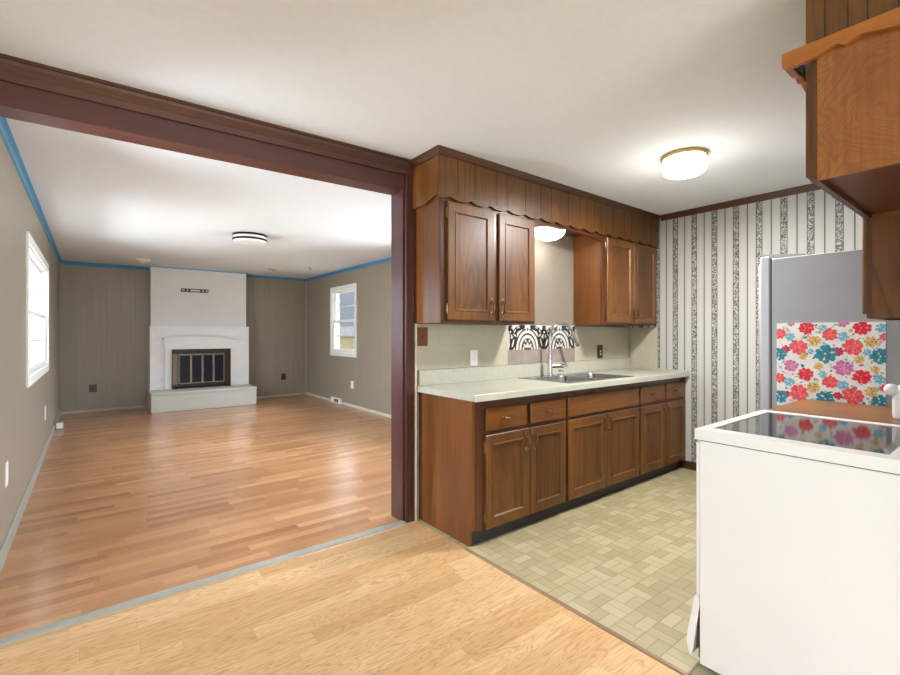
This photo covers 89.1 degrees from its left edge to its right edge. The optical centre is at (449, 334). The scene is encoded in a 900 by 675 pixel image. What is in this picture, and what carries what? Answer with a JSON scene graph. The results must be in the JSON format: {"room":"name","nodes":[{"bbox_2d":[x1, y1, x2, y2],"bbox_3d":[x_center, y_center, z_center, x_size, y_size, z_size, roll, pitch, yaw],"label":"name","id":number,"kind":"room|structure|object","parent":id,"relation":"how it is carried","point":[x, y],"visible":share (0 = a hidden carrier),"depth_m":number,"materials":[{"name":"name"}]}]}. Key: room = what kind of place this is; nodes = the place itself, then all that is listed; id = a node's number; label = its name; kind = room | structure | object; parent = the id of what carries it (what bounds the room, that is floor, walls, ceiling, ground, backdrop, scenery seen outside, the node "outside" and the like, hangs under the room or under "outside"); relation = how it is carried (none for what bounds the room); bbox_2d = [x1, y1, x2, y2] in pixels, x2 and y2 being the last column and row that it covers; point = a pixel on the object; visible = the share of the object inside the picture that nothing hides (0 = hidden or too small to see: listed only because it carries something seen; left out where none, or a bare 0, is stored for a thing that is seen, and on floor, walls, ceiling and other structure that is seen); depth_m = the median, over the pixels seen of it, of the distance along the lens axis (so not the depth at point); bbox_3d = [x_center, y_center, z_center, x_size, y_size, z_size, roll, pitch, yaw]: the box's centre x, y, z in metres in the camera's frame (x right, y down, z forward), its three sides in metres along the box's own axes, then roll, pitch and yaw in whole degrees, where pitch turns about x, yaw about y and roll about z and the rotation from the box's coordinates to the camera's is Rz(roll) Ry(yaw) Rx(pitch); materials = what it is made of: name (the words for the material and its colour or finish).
{"room":"kitchen","nodes":[
{"label":"kitchen","id":0,"kind":"room"},
{"bbox_2d":[0,135,58,546],"bbox_3d":[-4.159,0.048,4.544,0.140,2.440,6.995,0,0,-38],"label":"wall","id":1,"kind":"structure","parent":0,"point":[24,431],"depth_m":3.18,"materials":[{"name":"grey paint"}]},
{"bbox_2d":[5,461,7,487],"bbox_3d":[-2.627,0.828,2.713,0.009,0.140,0.090,0,0,-38],"label":"wall outlet","id":2,"kind":"object","parent":1,"relation":"attached to","point":[6,463],"visible":1,"depth_m":2.69,"materials":[{"name":"white plastic"}]},
{"bbox_2d":[0,409,60,573],"bbox_3d":[-4.101,1.227,4.599,0.020,0.082,6.700,0,0,-38],"label":"trim","id":3,"kind":"structure","parent":1,"relation":"attached to","point":[5,547],"depth_m":3.25,"materials":[{"name":"grey paint"}]},
{"bbox_2d":[0,117,61,263],"bbox_3d":[-4.095,-1.141,4.604,0.035,0.061,6.700,0,0,-38],"label":"tape","id":4,"kind":"object","parent":1,"relation":"attached to","point":[6,134],"visible":1,"depth_m":3.30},
{"bbox_2d":[26,231,48,387],"bbox_3d":[-3.990,-0.192,4.343,0.158,1.210,2.190,0,0,-38],"label":"window","id":5,"kind":"structure","parent":1,"relation":"in","point":[37,277],"depth_m":4.44,"materials":[{"name":"white glass"}]},
{"bbox_2d":[59,261,304,411],"bbox_3d":[-4.598,0.048,8.556,4.124,2.440,0.140,0,0,-38],"label":"wall","id":6,"kind":"structure","parent":0,"point":[104,312],"depth_m":7.76,"materials":[{"name":"beige wood"}]},
{"bbox_2d":[89,384,96,391],"bbox_3d":[-5.843,0.883,7.485,0.100,0.120,0.009,0,0,-38],"label":"wall outlet","id":7,"kind":"object","parent":6,"relation":"attached to","point":[92,388],"visible":1,"depth_m":7.49,"materials":[{"name":"brown plastic"}]},
{"bbox_2d":[61,260,148,270],"bbox_3d":[-5.690,-1.141,7.588,1.171,0.061,0.035,0,0,-38],"label":"tape","id":8,"kind":"object","parent":6,"relation":"attached to","point":[64,262],"visible":1,"depth_m":7.56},
{"bbox_2d":[61,392,305,413],"bbox_3d":[-4.599,1.248,8.460,3.964,0.040,0.012,0,0,-38],"label":"baseboard","id":9,"kind":"structure","parent":6,"relation":"attached to","point":[267,396],"depth_m":7.72,"materials":[{"name":"paint"}]},
{"bbox_2d":[246,274,305,280],"bbox_3d":[-3.533,-1.147,9.281,1.233,0.049,0.035,0,0,-38],"label":"tape","id":10,"kind":"object","parent":6,"relation":"attached to","point":[247,275],"visible":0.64,"depth_m":9.27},
{"bbox_2d":[281,373,285,379],"bbox_3d":[-3.415,0.868,9.391,0.090,0.130,0.009,0,0,-38],"label":"wall outlet","id":11,"kind":"object","parent":6,"relation":"attached to","point":[283,376],"visible":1,"depth_m":9.39,"materials":[{"name":"brown plastic"}]},
{"bbox_2d":[307,261,390,414],"bbox_3d":[-0.901,0.048,7.073,0.140,2.440,6.760,0,0,-38],"label":"wall","id":12,"kind":"structure","parent":0,"point":[328,376],"depth_m":7.77,"materials":[{"name":"beige wood"}]},
{"bbox_2d":[305,281,306,391],"bbox_3d":[-3.045,0.048,9.674,0.020,2.340,0.020,0,0,-38],"label":"trim","id":13,"kind":"structure","parent":12,"relation":"attached to","point":[305,281],"depth_m":9.67,"materials":[{"name":"paint"}]},
{"bbox_2d":[330,283,356,357],"bbox_3d":[-1.881,-0.242,8.306,0.158,1.280,1.090,0,0,-38],"label":"window","id":14,"kind":"structure","parent":12,"relation":"in","point":[343,300],"depth_m":8.33,"materials":[{"name":"white glass"}]},
{"bbox_2d":[306,392,390,417],"bbox_3d":[-0.958,1.245,7.021,0.012,0.045,6.748,0,0,-38],"label":"baseboard","id":15,"kind":"structure","parent":12,"relation":"attached to","point":[307,393],"depth_m":7.80,"materials":[{"name":"beige paint"}]},
{"bbox_2d":[306,257,390,281],"bbox_3d":[-0.983,-1.144,7.034,0.035,0.054,6.680,0,0,-38],"label":"tape","id":16,"kind":"object","parent":12,"relation":"attached to","point":[387,259],"visible":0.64,"depth_m":7.98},
{"bbox_2d":[0,394,719,674],"bbox_3d":[-0.390,1.318,3.762,4.824,0.100,12.600,0,0,-38],"label":"floor","id":17,"kind":"structure","parent":0,"point":[123,505],"depth_m":2.50,"materials":[{"name":"laminate"}]},
{"bbox_2d":[55,420,63,429],"bbox_3d":[-5.221,1.213,6.117,0.088,0.110,0.128,0,0,-38],"label":"outlet box","id":18,"kind":"object","parent":17,"relation":"on","point":[59,425],"visible":1,"depth_m":6.08,"materials":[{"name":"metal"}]},
{"bbox_2d":[146,266,256,413],"bbox_3d":[-4.387,0.048,8.119,1.625,2.440,0.810,0,0,-38],"label":"fireplace","id":19,"kind":"object","parent":17,"relation":"on","point":[196,339],"depth_m":8.11,"materials":[{"name":"white paint"}]},
{"bbox_2d":[151,266,245,273],"bbox_3d":[-4.489,-1.161,8.253,1.530,0.021,0.012,0,0,-38],"label":"tape","id":20,"kind":"object","parent":19,"relation":"attached to","point":[151,266],"visible":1,"depth_m":8.23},
{"bbox_2d":[0,520,405,646],"bbox_3d":[-1.120,1.263,2.450,2.056,0.010,0.068,0,0,-38],"label":"trim","id":21,"kind":"structure","parent":17,"relation":"on","point":[7,640],"depth_m":2.26,"materials":[{"name":"grey metal"}]},
{"bbox_2d":[331,397,341,403],"bbox_3d":[-2.061,1.207,8.381,0.044,0.098,0.433,0,0,-38],"label":"baseboard outlet","id":22,"kind":"object","parent":17,"relation":"on","point":[333,399],"visible":1,"depth_m":8.36,"materials":[{"name":"white plastic"}]},
{"bbox_2d":[419,392,565,546],"bbox_3d":[0.318,0.832,3.171,0.868,0.872,0.615,0,0,-38],"label":"base cabinet","id":23,"kind":"object","parent":17,"relation":"on","point":[488,470],"visible":0.99,"depth_m":2.91,"materials":[{"name":"brown wood"}]},
{"bbox_2d":[417,358,689,401],"bbox_3d":[1.008,0.321,3.716,2.679,0.146,0.618,0,0,-38],"label":"countertop","id":24,"kind":"structure","parent":23,"relation":"on","point":[488,383],"depth_m":3.38,"materials":[{"name":"laminate"}]},
{"bbox_2d":[546,322,579,375],"bbox_3d":[0.972,0.122,3.892,0.338,0.451,0.071,0,0,-22],"label":"kitchen faucet","id":25,"kind":"object","parent":24,"relation":"on","point":[550,365],"visible":0.99,"depth_m":3.84,"materials":[{"name":"silver metal"}]},
{"bbox_2d":[519,372,634,383],"bbox_3d":[1.045,0.430,3.754,0.870,0.165,0.505,0,0,-38],"label":"sink","id":26,"kind":"object","parent":24,"relation":"in","point":[569,378],"visible":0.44,"depth_m":3.78,"materials":[{"name":"silver metal"}]},
{"bbox_2d":[464,548,690,674],"bbox_3d":[0.692,1.264,1.941,0.029,0.007,1.940,0,0,-38],"label":"trim","id":27,"kind":"structure","parent":17,"relation":"on","point":[622,638],"depth_m":2.03,"materials":[{"name":"brown wood"}]},
{"bbox_2d":[562,383,638,511],"bbox_3d":[1.040,0.832,3.739,0.970,0.872,0.615,0,0,-38],"label":"base cabinet","id":28,"kind":"object","parent":17,"relation":"on","point":[602,423],"visible":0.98,"depth_m":3.48,"materials":[{"name":"brown wood"}]},
{"bbox_2d":[635,377,685,483],"bbox_3d":[1.742,0.832,4.289,0.813,0.872,0.615,0,0,-38],"label":"base cabinet","id":29,"kind":"object","parent":17,"relation":"on","point":[662,403],"visible":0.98,"depth_m":4.05,"materials":[{"name":"brown wood"}]},
{"bbox_2d":[686,410,899,674],"bbox_3d":[1.401,0.715,1.702,0.711,1.105,0.698,0,0,-38],"label":"range","id":30,"kind":"object","parent":17,"relation":"on","point":[798,515],"visible":1,"depth_m":1.50,"materials":[{"name":"white metal"}]},
{"bbox_2d":[695,410,899,473],"bbox_3d":[1.411,0.376,1.689,0.711,0.039,0.665,0,0,-38],"label":"cooktop","id":31,"kind":"object","parent":30,"relation":"in","point":[867,447],"depth_m":1.60,"materials":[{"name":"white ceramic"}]},
{"bbox_2d":[759,249,899,410],"bbox_3d":[2.406,0.400,2.643,0.850,1.736,0.866,0,0,-38],"label":"refrigerator","id":32,"kind":"object","parent":17,"relation":"on","point":[802,287],"visible":0.37,"depth_m":2.52,"materials":[{"name":"grey metal"}]},
{"bbox_2d":[777,322,885,405],"bbox_3d":[2.017,0.171,2.445,0.007,0.469,0.458,0,0,-38],"label":"poster","id":33,"kind":"object","parent":32,"relation":"attached to","point":[845,362],"visible":0.94,"depth_m":2.42,"materials":[{"name":"multicoloured paper"}]},
{"bbox_3d":[1.915,0.832,2.083,0.555,0.872,0.683,0,0,-38],"label":"base cabinet","id":34,"kind":"object","parent":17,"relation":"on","visible":0},
{"bbox_2d":[767,399,899,424],"bbox_3d":[1.922,0.374,2.074,0.565,0.040,0.666,0,0,-38],"label":"countertop","id":35,"kind":"structure","parent":34,"relation":"on","point":[872,413],"depth_m":2.12,"materials":[{"name":"brown wood"}]},
{"bbox_2d":[883,384,899,419],"bbox_3d":[1.893,0.272,1.905,0.098,0.163,0.122,0,0,-38],"label":"canister","id":36,"kind":"object","parent":35,"relation":"on","point":[893,390],"visible":1,"depth_m":1.90,"materials":[{"name":"white ceramic"}]},
{"bbox_2d":[0,0,811,278],"bbox_3d":[-0.417,-1.232,3.772,5.094,0.120,12.850,0,0,-38],"label":"ceiling","id":37,"kind":"structure","parent":0,"point":[591,96],"depth_m":2.27,"materials":[{"name":"paint"}]},
{"bbox_2d":[134,258,150,262],"bbox_3d":[-4.808,-1.147,7.146,0.220,0.050,0.220,0,0,-38],"label":"smoke detector","id":38,"kind":"object","parent":37,"relation":"attached to","point":[141,260],"visible":1,"depth_m":7.08,"materials":[{"name":"white plastic"}]},
{"bbox_2d":[232,232,266,244],"bbox_3d":[-2.358,-1.122,5.395,0.380,0.100,0.380,0,0,-38],"label":"ceiling light","id":39,"kind":"object","parent":37,"relation":"attached to","point":[245,238],"visible":1,"depth_m":5.27,"materials":[{"name":"white glass"}]},
{"bbox_2d":[411,154,658,246],"bbox_3d":[0.901,-1.009,3.821,2.717,0.324,0.320,0,0,-38],"label":"soffit","id":40,"kind":"structure","parent":37,"relation":"attached to","point":[441,176],"depth_m":3.32,"materials":[{"name":"brown wood"}]},
{"bbox_2d":[411,145,438,168],"bbox_3d":[-0.166,-1.147,2.963,0.022,0.050,0.334,0,0,-38],"label":"trim","id":41,"kind":"structure","parent":40,"relation":"attached to","point":[433,152],"depth_m":2.95,"materials":[{"name":"brown wood"}]},
{"bbox_2d":[438,145,659,220],"bbox_3d":[1.000,-1.150,3.679,2.740,0.045,0.022,0,0,-38],"label":"trim","id":42,"kind":"structure","parent":40,"relation":"attached to","point":[443,150],"depth_m":3.40,"materials":[{"name":"brown wood"}]},
{"bbox_2d":[535,227,565,240],"bbox_3d":[0.820,-0.837,3.790,0.270,0.115,0.270,0,0,-38],"label":"light","id":43,"kind":"object","parent":40,"relation":"attached to","point":[541,233],"visible":0.65,"depth_m":3.71,"materials":[{"name":"white glass"}]},
{"bbox_2d":[661,148,707,179],"bbox_3d":[1.536,-1.108,2.998,0.275,0.129,0.275,0,0,-38],"label":"ceiling light","id":44,"kind":"object","parent":37,"relation":"attached to","point":[686,163],"visible":1,"depth_m":2.91,"materials":[{"name":"white glass"}]},
{"bbox_2d":[806,0,899,43],"bbox_3d":[2.276,-1.033,2.143,2.626,0.277,0.338,0,0,-38],"label":"soffit","id":45,"kind":"structure","parent":37,"relation":"attached to","point":[824,18],"depth_m":1.40,"materials":[{"name":"brown wood"}]},
{"bbox_2d":[417,235,628,518],"bbox_3d":[0.818,0.048,4.043,2.816,2.440,0.130,0,0,-38],"label":"wall","id":46,"kind":"structure","parent":0,"point":[553,259],"depth_m":4.03,"materials":[{"name":"beige paint"}]},
{"bbox_2d":[0,81,403,194],"bbox_3d":[-1.165,-1.072,2.566,2.135,0.200,0.140,0,0,-36],"label":"ceiling beam","id":47,"kind":"structure","parent":46,"relation":"attached to","point":[17,102],"depth_m":2.34,"materials":[{"name":"brown wood"}]},
{"bbox_2d":[0,53,411,174],"bbox_3d":[-1.111,-1.125,2.487,2.120,0.095,0.050,0,0,-36],"label":"trim","id":48,"kind":"structure","parent":46,"relation":"attached to","point":[15,70],"depth_m":2.31,"materials":[{"name":"brown wood"}]},
{"bbox_2d":[391,190,403,520],"bbox_3d":[-0.335,0.148,3.170,0.077,2.240,0.150,0,0,-38],"label":"trim","id":49,"kind":"structure","parent":46,"relation":"attached to","point":[397,200],"depth_m":3.14,"materials":[{"name":"brown wood"}]},
{"bbox_2d":[404,172,413,522],"bbox_3d":[-0.277,0.088,3.102,0.069,2.360,0.038,0,0,-38],"label":"trim","id":50,"kind":"structure","parent":46,"relation":"attached to","point":[408,211],"depth_m":3.08,"materials":[{"name":"brown wood"}]},
{"bbox_2d":[414,324,416,520],"bbox_3d":[-0.238,0.598,3.120,0.012,1.340,0.022,0,0,-38],"label":"trim","id":51,"kind":"structure","parent":46,"relation":"attached to","point":[415,325],"depth_m":3.11,"materials":[{"name":"white paint"}]},
{"bbox_2d":[417,324,507,370],"bbox_3d":[0.112,0.087,3.397,0.893,0.320,0.011,0,0,-38],"label":"backsplash panel","id":52,"kind":"object","parent":46,"relation":"attached to","point":[449,346],"visible":1,"depth_m":3.38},
{"bbox_2d":[417,327,427,345],"bbox_3d":[-0.185,0.016,3.151,0.085,0.130,0.018,0,0,-38],"label":"wall switch","id":53,"kind":"object","parent":52,"relation":"attached to","point":[422,332],"visible":1,"depth_m":3.15,"materials":[{"name":"brown wood"}]},
{"bbox_2d":[470,350,477,365],"bbox_3d":[0.182,0.178,3.445,0.072,0.118,0.009,0,0,-38],"label":"wall outlet","id":54,"kind":"object","parent":52,"relation":"attached to","point":[473,353],"visible":1,"depth_m":3.44,"materials":[{"name":"white plastic"}]},
{"bbox_2d":[414,197,534,324],"bbox_3d":[0.212,-0.483,3.260,0.885,0.818,0.354,0,0,-38],"label":"upper cabinet","id":55,"kind":"object","parent":46,"relation":"attached to","point":[473,264],"visible":0.99,"depth_m":3.07,"materials":[{"name":"brown wood"}]},
{"bbox_2d":[535,219,601,241],"bbox_3d":[0.972,-0.850,3.713,0.868,0.085,0.018,0,0,-38],"label":"valance","id":56,"kind":"object","parent":55,"relation":"attached to","point":[538,222],"visible":0.62,"depth_m":3.69,"materials":[{"name":"brown wood"}]},
{"bbox_2d":[508,325,574,349],"bbox_3d":[0.805,0.024,3.941,0.867,0.203,0.013,0,0,-38],"label":"tile strip","id":57,"kind":"object","parent":46,"relation":"attached to","point":[520,337],"visible":0.91,"depth_m":3.90,"materials":[{"name":"white tile"}]},
{"bbox_2d":[508,348,574,364],"bbox_3d":[0.804,0.186,3.942,0.867,0.119,0.008,0,0,-38],"label":"strip","id":58,"kind":"object","parent":46,"relation":"attached to","point":[530,356],"visible":1,"depth_m":3.90,"materials":[{"name":"beige paint"}]},
{"bbox_2d":[575,327,628,360],"bbox_3d":[1.507,0.087,4.494,0.917,0.320,0.009,0,0,-38],"label":"backsplash panel","id":59,"kind":"object","parent":46,"relation":"attached to","point":[614,340],"visible":1,"depth_m":4.49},
{"bbox_2d":[597,345,602,357],"bbox_3d":[1.461,0.168,4.447,0.085,0.130,0.012,0,0,-38],"label":"wall outlet","id":60,"kind":"object","parent":59,"relation":"attached to","point":[599,347],"visible":1,"depth_m":4.44,"materials":[{"name":"brown plastic"}]},
{"bbox_2d":[573,234,656,325],"bbox_3d":[1.609,-0.491,4.356,0.926,0.803,0.354,0,0,-38],"label":"upper cabinet","id":61,"kind":"object","parent":46,"relation":"attached to","point":[615,279],"visible":0.99,"depth_m":4.14,"materials":[{"name":"brown wood"}]},
{"bbox_2d":[629,189,861,462],"bbox_3d":[2.724,0.048,3.798,0.120,2.440,2.610,0,0,-38],"label":"wall","id":62,"kind":"structure","parent":0,"point":[708,263],"depth_m":4.06,"materials":[{"name":"paper"}]},
{"bbox_2d":[630,328,657,367],"bbox_3d":[1.971,0.135,4.654,0.006,0.405,0.288,0,0,-38],"label":"panel","id":63,"kind":"object","parent":62,"relation":"attached to","point":[643,341],"visible":1,"depth_m":4.64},
{"bbox_2d":[680,460,695,470],"bbox_3d":[2.540,1.230,3.926,0.012,0.075,1.140,0,0,-38],"label":"baseboard","id":64,"kind":"structure","parent":62,"relation":"attached to","point":[685,464],"depth_m":4.30,"materials":[{"name":"brown wood"}]},
{"bbox_2d":[660,183,820,220],"bbox_3d":[2.636,-1.145,3.796,0.022,0.055,1.816,0,0,-38],"label":"trim","id":65,"kind":"structure","parent":62,"relation":"attached to","point":[809,187],"depth_m":3.93,"materials":[{"name":"brown wood"}]},
{"bbox_3d":[2.447,0.048,1.991,2.788,2.440,0.110,0,0,-38],"label":"wall","id":66,"kind":"structure","parent":0,"visible":0},
{"bbox_2d":[806,28,899,219],"bbox_3d":[1.544,-0.689,1.594,0.798,0.406,0.381,0,0,-38],"label":"upper cabinet","id":67,"kind":"object","parent":66,"relation":"attached to","point":[853,90],"visible":1,"depth_m":1.39,"materials":[{"name":"brown wood"}]},
{"bbox_2d":[782,7,899,91],"bbox_3d":[1.712,-0.874,1.737,1.281,0.084,0.396,0,0,-38],"label":"scalloped valance","id":68,"kind":"object","parent":67,"relation":"attached to","point":[796,62],"visible":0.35,"depth_m":1.40,"materials":[{"name":"brown wood"}]},
{"bbox_2d":[862,215,899,320],"bbox_3d":[2.039,-0.480,1.982,0.455,0.825,0.381,0,0,-38],"label":"upper cabinet","id":69,"kind":"object","parent":66,"relation":"attached to","point":[880,236],"visible":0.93,"depth_m":1.91,"materials":[{"name":"brown wood"}]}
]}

